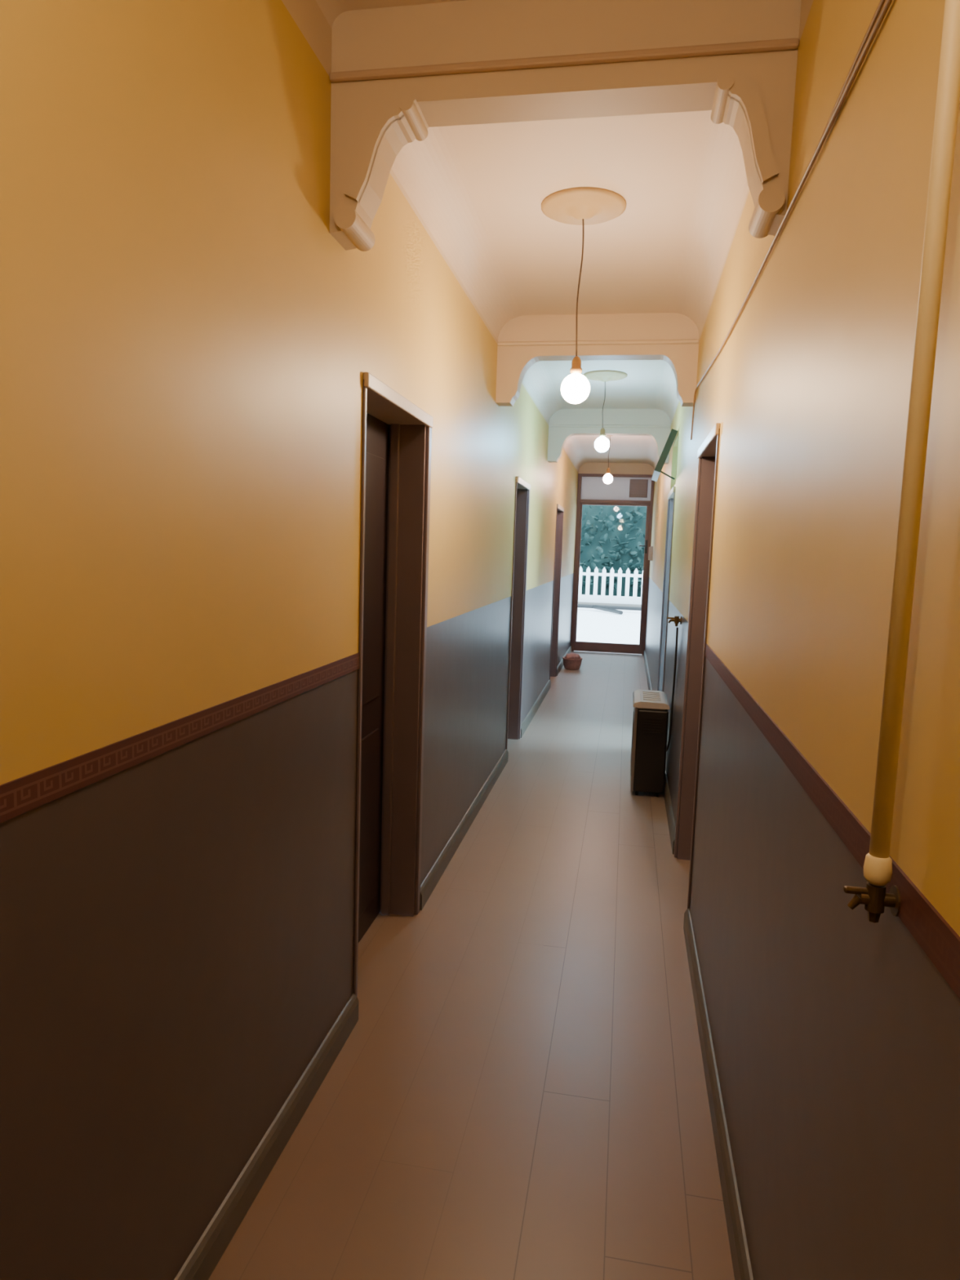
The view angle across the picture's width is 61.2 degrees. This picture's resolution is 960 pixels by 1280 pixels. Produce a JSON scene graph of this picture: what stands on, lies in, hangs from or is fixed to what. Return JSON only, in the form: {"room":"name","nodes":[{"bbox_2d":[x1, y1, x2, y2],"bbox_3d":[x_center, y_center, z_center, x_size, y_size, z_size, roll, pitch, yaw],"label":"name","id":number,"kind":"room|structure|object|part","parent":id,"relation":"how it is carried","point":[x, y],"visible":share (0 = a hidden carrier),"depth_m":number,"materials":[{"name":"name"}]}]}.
{"room":"hallway","nodes":[
{"label":"hallway","id":0,"kind":"room"},
{"bbox_2d":[0,0,577,1279],"bbox_3d":[0.042,-0.515,5.314,0.200,2.970,14.920,3,7,10],"label":"wall","id":1,"kind":"structure","parent":0,"point":[188,340],"depth_m":1.55,"materials":[{"name":"paint"}]},
{"bbox_2d":[0,653,359,822],"bbox_3d":[-0.790,0.306,0.280,0.004,0.050,4.600,3,7,10],"label":"trim","id":2,"kind":"structure","parent":1,"relation":"attached to","point":[19,796],"depth_m":1.41,"materials":[{"name":"wood"}]},
{"bbox_2d":[353,379,367,996],"bbox_3d":[-0.379,0.229,2.562,0.008,2.044,0.020,3,7,10],"label":"trim","id":3,"kind":"structure","parent":1,"relation":"attached to","point":[365,389],"depth_m":2.54,"materials":[{"name":"paint"}]},
{"bbox_2d":[173,645,571,1279],"bbox_3d":[0.094,0.907,5.396,0.020,0.090,14.800,3,7,10],"label":"baseboard","id":4,"kind":"structure","parent":1,"relation":"attached to","point":[206,1255],"depth_m":2.12,"materials":[{"name":"paint"}]},
{"bbox_2d":[381,423,399,915],"bbox_3d":[-0.366,0.154,3.314,0.035,2.024,0.020,3,7,10],"label":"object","id":5,"kind":"object","parent":1,"relation":"attached to","point":[395,428],"visible":1,"depth_m":3.30,"materials":[{"name":"paint"}]},
{"bbox_2d":[363,372,433,427],"bbox_3d":[-0.368,-0.831,2.858,0.218,0.045,0.826,3,7,10],"label":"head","id":6,"kind":"structure","parent":1,"relation":"in","point":[384,403],"depth_m":2.84,"materials":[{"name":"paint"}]},
{"bbox_2d":[358,413,389,942],"bbox_3d":[-0.439,0.189,2.968,0.115,2.016,0.726,3,7,10],"label":"leaf","id":7,"kind":"object","parent":6,"relation":"attached to","point":[377,431],"visible":0.3,"depth_m":3.15,"materials":[{"name":"brown wood"}]},
{"bbox_2d":[379,424,426,916],"bbox_3d":[-0.344,0.143,3.329,0.200,2.044,0.020,3,7,10],"label":"door frame","id":8,"kind":"structure","parent":1,"relation":"attached to","point":[412,437],"depth_m":3.31,"materials":[{"name":"paint"}]},
{"bbox_2d":[414,426,431,915],"bbox_3d":[-0.234,0.146,3.338,0.014,2.044,0.044,3,7,10],"label":"trim","id":9,"kind":"structure","parent":1,"relation":"attached to","point":[428,430],"depth_m":3.32,"materials":[{"name":"paint"}]},
{"bbox_2d":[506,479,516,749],"bbox_3d":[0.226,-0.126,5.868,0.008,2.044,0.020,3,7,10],"label":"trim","id":10,"kind":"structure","parent":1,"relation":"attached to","point":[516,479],"depth_m":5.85,"materials":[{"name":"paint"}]},
{"bbox_2d":[507,488,529,739],"bbox_3d":[0.248,-0.205,6.567,0.200,2.044,0.020,3,7,10],"label":"door frame","id":11,"kind":"structure","parent":1,"relation":"attached to","point":[522,494],"depth_m":6.55,"materials":[{"name":"paint"}]},
{"bbox_2d":[515,475,530,490],"bbox_3d":[0.231,-1.182,6.130,0.218,0.045,0.756,3,7,10],"label":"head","id":12,"kind":"structure","parent":1,"relation":"in","point":[521,483],"depth_m":6.08,"materials":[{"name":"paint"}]},
{"bbox_2d":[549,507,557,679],"bbox_3d":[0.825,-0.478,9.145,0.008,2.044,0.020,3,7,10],"label":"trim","id":13,"kind":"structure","parent":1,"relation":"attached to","point":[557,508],"depth_m":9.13,"materials":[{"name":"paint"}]},
{"bbox_2d":[550,511,564,676],"bbox_3d":[0.865,-0.567,9.942,0.200,2.044,0.020,3,7,10],"label":"door frame","id":14,"kind":"structure","parent":1,"relation":"attached to","point":[559,517],"depth_m":9.92,"materials":[{"name":"paint"}]},
{"bbox_2d":[556,503,564,511],"bbox_3d":[0.839,-1.539,9.456,0.218,0.045,0.856,3,7,10],"label":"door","id":15,"kind":"structure","parent":1,"relation":"in","point":[560,508],"depth_m":9.40,"materials":[{"name":"paint"}]},
{"bbox_2d":[208,650,734,1279],"bbox_3d":[0.637,1.042,5.296,1.538,0.120,15.070,3,7,10],"label":"floor","id":16,"kind":"structure","parent":0,"point":[517,1089],"depth_m":2.43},
{"bbox_2d":[562,652,582,670],"bbox_3d":[1.220,0.275,10.724,0.264,0.219,0.264,3,7,10],"label":"wicker basket","id":17,"kind":"object","parent":16,"relation":"on","point":[572,661],"visible":1,"depth_m":10.64,"materials":[{"name":"wicker"}]},
{"bbox_2d":[630,627,678,796],"bbox_3d":[1.104,0.441,5.213,0.240,1.122,0.714,3,7,10],"label":"heater","id":18,"kind":"object","parent":16,"relation":"on","point":[649,748],"visible":1,"depth_m":5.14,"materials":[{"name":"black metal"}]},
{"bbox_3d":[1.122,0.685,5.361,0.194,0.535,0.453,3,7,10],"label":"casing","id":19,"kind":"part","parent":18,"relation":"part of","materials":[{"name":"brown metal"}]},
{"bbox_2d":[315,0,748,471],"bbox_3d":[0.732,-1.878,4.965,1.538,0.260,15.070,3,7,10],"label":"ceiling","id":20,"kind":"structure","parent":0,"point":[480,190],"depth_m":3.29,"materials":[{"name":"paint"}]},
{"bbox_2d":[329,0,801,251],"bbox_3d":[0.185,-1.306,2.048,1.138,0.535,0.163,3,7,10],"label":"archway","id":21,"kind":"object","parent":20,"relation":"attached to","point":[397,73],"visible":1,"depth_m":1.99,"materials":[{"name":"beige paint"}]},
{"bbox_3d":[0.177,-1.406,1.973,1.138,0.020,0.018,3,7,10],"label":"picture rail","id":22,"kind":"part","parent":21,"relation":"part of","materials":[{"name":"paint"}]},
{"bbox_2d":[541,186,626,404],"bbox_3d":[0.392,-1.321,3.211,0.330,0.753,0.330,3,7,10],"label":"pendant lamp","id":23,"kind":"object","parent":20,"relation":"hanging from","point":[579,206],"visible":1,"depth_m":3.16,"materials":[{"name":"paint"}]},
{"bbox_3d":[0.381,-1.004,3.247,0.116,0.114,0.116,3,7,10],"label":"bulb","id":24,"kind":"part","parent":23,"relation":"part of","materials":[{"name":"white glass"}]},
{"bbox_3d":[0.392,-1.374,3.205,0.018,0.567,0.006,3,7,10],"label":"cord","id":25,"kind":"part","parent":23,"relation":"part of","materials":[{"name":"white plastic"}]},
{"bbox_2d":[495,312,699,406],"bbox_3d":[0.668,-1.612,4.686,1.138,0.490,0.143,3,7,10],"label":"archway","id":26,"kind":"object","parent":20,"relation":"attached to","point":[524,341],"visible":0.96,"depth_m":4.63,"materials":[{"name":"beige paint"}]},
{"bbox_3d":[0.660,-1.690,4.616,1.138,0.020,0.018,3,7,10],"label":"picture rail","id":27,"kind":"part","parent":26,"relation":"part of","materials":[{"name":"beige paint"}]},
{"bbox_2d":[583,369,627,452],"bbox_3d":[0.946,-1.732,6.214,0.330,0.578,0.330,3,7,10],"label":"pendant lamp","id":28,"kind":"object","parent":20,"relation":"hanging from","point":[602,444],"visible":0.99,"depth_m":6.18,"materials":[{"name":"glass"}]},
{"bbox_3d":[0.938,-1.502,6.240,0.116,0.114,0.116,3,7,10],"label":"bulb","id":29,"kind":"part","parent":28,"relation":"part of","materials":[{"name":"white glass"}]},
{"bbox_3d":[0.946,-1.785,6.208,0.018,0.392,0.006,3,7,10],"label":"cord","id":30,"kind":"part","parent":28,"relation":"part of","materials":[{"name":"white plastic"}]},
{"bbox_2d":[603,435,613,484],"bbox_3d":[1.450,-2.047,9.124,0.330,0.575,0.330,3,7,10],"label":"pendant lamp","id":31,"kind":"object","parent":20,"relation":"hanging from","point":[607,478],"visible":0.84,"depth_m":9.12,"materials":[{"name":"glass"}]},
{"bbox_3d":[1.442,-1.815,9.150,0.110,0.108,0.110,3,7,10],"label":"bulb","id":32,"kind":"part","parent":31,"relation":"part of","materials":[{"name":"white glass"}]},
{"bbox_3d":[1.450,-2.097,9.119,0.018,0.395,0.006,3,7,10],"label":"cord","id":33,"kind":"part","parent":31,"relation":"part of","materials":[{"name":"white plastic"}]},
{"bbox_2d":[546,408,671,463],"bbox_3d":[1.223,-1.938,7.719,1.138,0.490,0.143,3,7,10],"label":"archway","id":34,"kind":"object","parent":20,"relation":"attached to","point":[563,424],"visible":0.91,"depth_m":7.66,"materials":[{"name":"beige paint"}]},
{"bbox_3d":[1.215,-2.016,7.648,1.138,0.020,0.018,3,7,10],"label":"picture rail","id":35,"kind":"part","parent":34,"relation":"part of","materials":[{"name":"beige paint"}]},
{"bbox_2d":[577,462,654,475],"bbox_3d":[2.067,-2.589,12.286,1.138,0.170,0.120,3,7,10],"label":"wall","id":36,"kind":"structure","parent":0,"point":[590,467],"depth_m":12.22,"materials":[{"name":"beige paint"}]},
{"bbox_2d":[570,473,654,655],"bbox_3d":[2.015,-1.151,12.419,1.138,2.720,0.100,3,7,10],"label":"frame","id":37,"kind":"object","parent":36,"relation":"attached to","point":[580,475],"visible":0.8,"depth_m":12.33,"materials":[{"name":"brown wood"}]},
{"bbox_2d":[573,502,650,653],"bbox_3d":[2.008,-0.936,12.412,1.044,2.275,0.100,3,7,10],"label":"leaf","id":38,"kind":"object","parent":37,"relation":"attached to","point":[578,646],"depth_m":12.47,"materials":[{"name":"brown wood"}]},
{"bbox_3d":[2.465,-1.410,12.258,0.120,0.200,0.062,3,7,10],"label":"handle","id":39,"kind":"part","parent":38,"relation":"part of","materials":[{"name":"silver metal"}]},
{"bbox_2d":[580,476,651,500],"bbox_3d":[2.057,-2.290,12.289,1.044,0.345,0.001,3,7,10],"label":"pane","id":40,"kind":"object","parent":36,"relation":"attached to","point":[592,487],"visible":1,"depth_m":12.31,"materials":[{"name":"glass"}]},
{"bbox_2d":[629,479,648,497],"bbox_3d":[2.383,-2.277,12.200,0.270,0.270,0.040,3,7,10],"label":"vent grille","id":41,"kind":"object","parent":40,"relation":"attached to","point":[638,488],"visible":1,"depth_m":12.19,"materials":[{"name":"metal"}]},
{"bbox_2d":[644,0,959,1279],"bbox_3d":[1.357,-0.446,5.081,0.200,2.970,14.920,3,7,10],"label":"wall","id":42,"kind":"structure","parent":0,"point":[835,1034],"depth_m":1.29,"materials":[{"name":"paint"}]},
{"bbox_2d":[648,546,653,560],"bbox_3d":[2.342,-1.188,11.149,0.055,0.200,0.100,3,7,10],"label":"intercom","id":43,"kind":"object","parent":42,"relation":"attached to","point":[651,548],"visible":1,"depth_m":11.10,"materials":[{"name":"white plastic"}]},
{"bbox_2d":[651,428,677,481],"bbox_3d":[1.479,-1.473,6.533,0.158,0.326,0.820,3,7,10],"label":"window","id":44,"kind":"structure","parent":42,"relation":"in","point":[673,433],"depth_m":6.14,"materials":[{"name":"teal paint"}]},
{"bbox_2d":[660,471,675,479],"bbox_3d":[1.421,-1.258,6.176,0.132,0.070,0.015,1,7,-8],"label":"stay","id":45,"kind":"object","parent":44,"relation":"attached to","point":[664,473],"visible":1,"depth_m":6.17,"materials":[{"name":"teal paint"}]},
{"bbox_2d":[657,498,673,691],"bbox_3d":[1.697,-0.214,7.068,0.200,2.044,0.020,3,7,10],"label":"door frame","id":46,"kind":"structure","parent":42,"relation":"attached to","point":[671,500],"depth_m":7.05,"materials":[{"name":"paint"}]},
{"bbox_2d":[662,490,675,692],"bbox_3d":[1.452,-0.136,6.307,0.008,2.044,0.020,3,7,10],"label":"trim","id":47,"kind":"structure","parent":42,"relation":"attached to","point":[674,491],"depth_m":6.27,"materials":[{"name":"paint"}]},
{"bbox_2d":[667,486,675,499],"bbox_3d":[1.654,-1.188,6.585,0.218,0.045,0.856,3,7,10],"label":"door","id":48,"kind":"structure","parent":42,"relation":"in","point":[670,495],"depth_m":6.52,"materials":[{"name":"paint"}]},
{"bbox_2d":[666,616,681,626],"bbox_3d":[1.144,-0.111,4.788,0.083,0.060,0.047,3,7,10],"label":"tap","id":49,"kind":"object","parent":42,"relation":"attached to","point":[676,620],"visible":1,"depth_m":4.78,"materials":[{"name":"gold metal"}]},
{"bbox_2d":[673,456,715,860],"bbox_3d":[1.143,0.111,4.035,0.200,2.044,0.020,3,7,10],"label":"door frame","id":50,"kind":"structure","parent":42,"relation":"attached to","point":[707,473],"depth_m":4.03,"materials":[{"name":"paint"}]},
{"bbox_2d":[643,649,753,1279],"bbox_3d":[1.193,0.965,5.201,0.020,0.090,14.800,3,7,10],"label":"baseboard","id":51,"kind":"structure","parent":42,"relation":"attached to","point":[742,1269],"depth_m":2.20,"materials":[{"name":"paint"}]},
{"bbox_2d":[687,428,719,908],"bbox_3d":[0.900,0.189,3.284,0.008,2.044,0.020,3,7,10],"label":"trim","id":52,"kind":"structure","parent":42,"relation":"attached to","point":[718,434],"depth_m":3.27,"materials":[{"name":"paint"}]},
{"bbox_2d":[697,422,720,458],"bbox_3d":[1.100,-0.862,3.557,0.218,0.045,0.846,3,7,10],"label":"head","id":53,"kind":"structure","parent":42,"relation":"in","point":[708,448],"depth_m":3.55,"materials":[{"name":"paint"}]},
{"bbox_2d":[690,0,892,439],"bbox_3d":[0.578,-0.895,1.170,0.009,0.254,7.044,3,7,10],"label":"electrical cable","id":54,"kind":"object","parent":42,"relation":"attached to","point":[886,4],"visible":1,"depth_m":1.57,"materials":[{"name":"white plastic"}]},
{"bbox_2d":[704,643,959,999],"bbox_3d":[0.409,0.329,0.543,0.004,0.050,5.540,3,7,10],"label":"trim","id":55,"kind":"structure","parent":42,"relation":"attached to","point":[935,935],"depth_m":1.10,"materials":[{"name":"wood"}]},
{"bbox_2d":[818,0,885,142],"bbox_3d":[0.298,-0.755,-0.371,0.008,0.045,3.900,3,7,10],"label":"electrical cable","id":56,"kind":"object","parent":42,"relation":"attached to","point":[881,3],"visible":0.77,"depth_m":1.26,"materials":[{"name":"white plastic"}]},
{"bbox_2d":[843,881,900,923],"bbox_3d":[0.451,0.303,0.938,0.061,0.044,0.034,3,7,10],"label":"tap","id":57,"kind":"object","parent":42,"relation":"attached to","point":[874,898],"visible":1,"depth_m":0.93,"materials":[{"name":"gold metal"}]},
{"bbox_2d":[863,0,959,885],"bbox_3d":[0.489,-0.568,0.837,0.042,1.708,0.031,3,7,10],"label":"gas pipe","id":58,"kind":"object","parent":42,"relation":"attached to","point":[877,865],"visible":1,"depth_m":0.87,"materials":[{"name":"yellow metal"}]},
{"label":"outside","id":59,"kind":"structure","parent":0,"visible":0},
{"bbox_3d":[5.745,-1.689,31.914,28.000,0.240,15.150,3,7,10],"label":"soil","id":60,"kind":"object","parent":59,"visible":0},
{"bbox_2d":[577,565,643,604],"bbox_3d":[4.679,-1.619,24.777,14.400,1.160,0.110,3,7,10],"label":"picket fence","id":61,"kind":"object","parent":60,"relation":"on","point":[586,597],"visible":0.09,"depth_m":24.86,"materials":[{"name":"white paint"}]},
{"bbox_2d":[579,505,646,596],"bbox_3d":[4.989,-4.606,26.786,20.000,6.660,2.040,3,7,10],"label":"hedge","id":62,"kind":"object","parent":60,"relation":"on","point":[612,535],"visible":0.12,"depth_m":26.95,"materials":[{"name":"green plant"}]},
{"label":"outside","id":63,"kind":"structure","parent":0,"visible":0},
{"bbox_2d":[577,601,641,607],"bbox_3d":[4.369,-0.945,24.375,28.000,0.270,0.250,3,7,10],"label":"kerb","id":64,"kind":"object","parent":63,"point":[579,602],"visible":0.11,"depth_m":24.34,"materials":[{"name":"paint"}]},
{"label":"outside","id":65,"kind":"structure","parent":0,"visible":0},
{"bbox_2d":[576,607,640,644],"bbox_3d":[3.284,-0.297,18.443,28.000,0.150,11.880,3,7,10],"label":"pavement","id":66,"kind":"structure","parent":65,"point":[593,625],"depth_m":17.57,"materials":[{"name":"concrete"}]},
{"bbox_2d":[577,604,640,614],"bbox_3d":[2.833,-0.845,21.724,4.411,0.150,1.189,4,7,15],"label":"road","id":67,"kind":"structure","parent":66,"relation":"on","point":[614,609],"depth_m":21.92,"materials":[{"name":"grey asphalt"}]}
]}

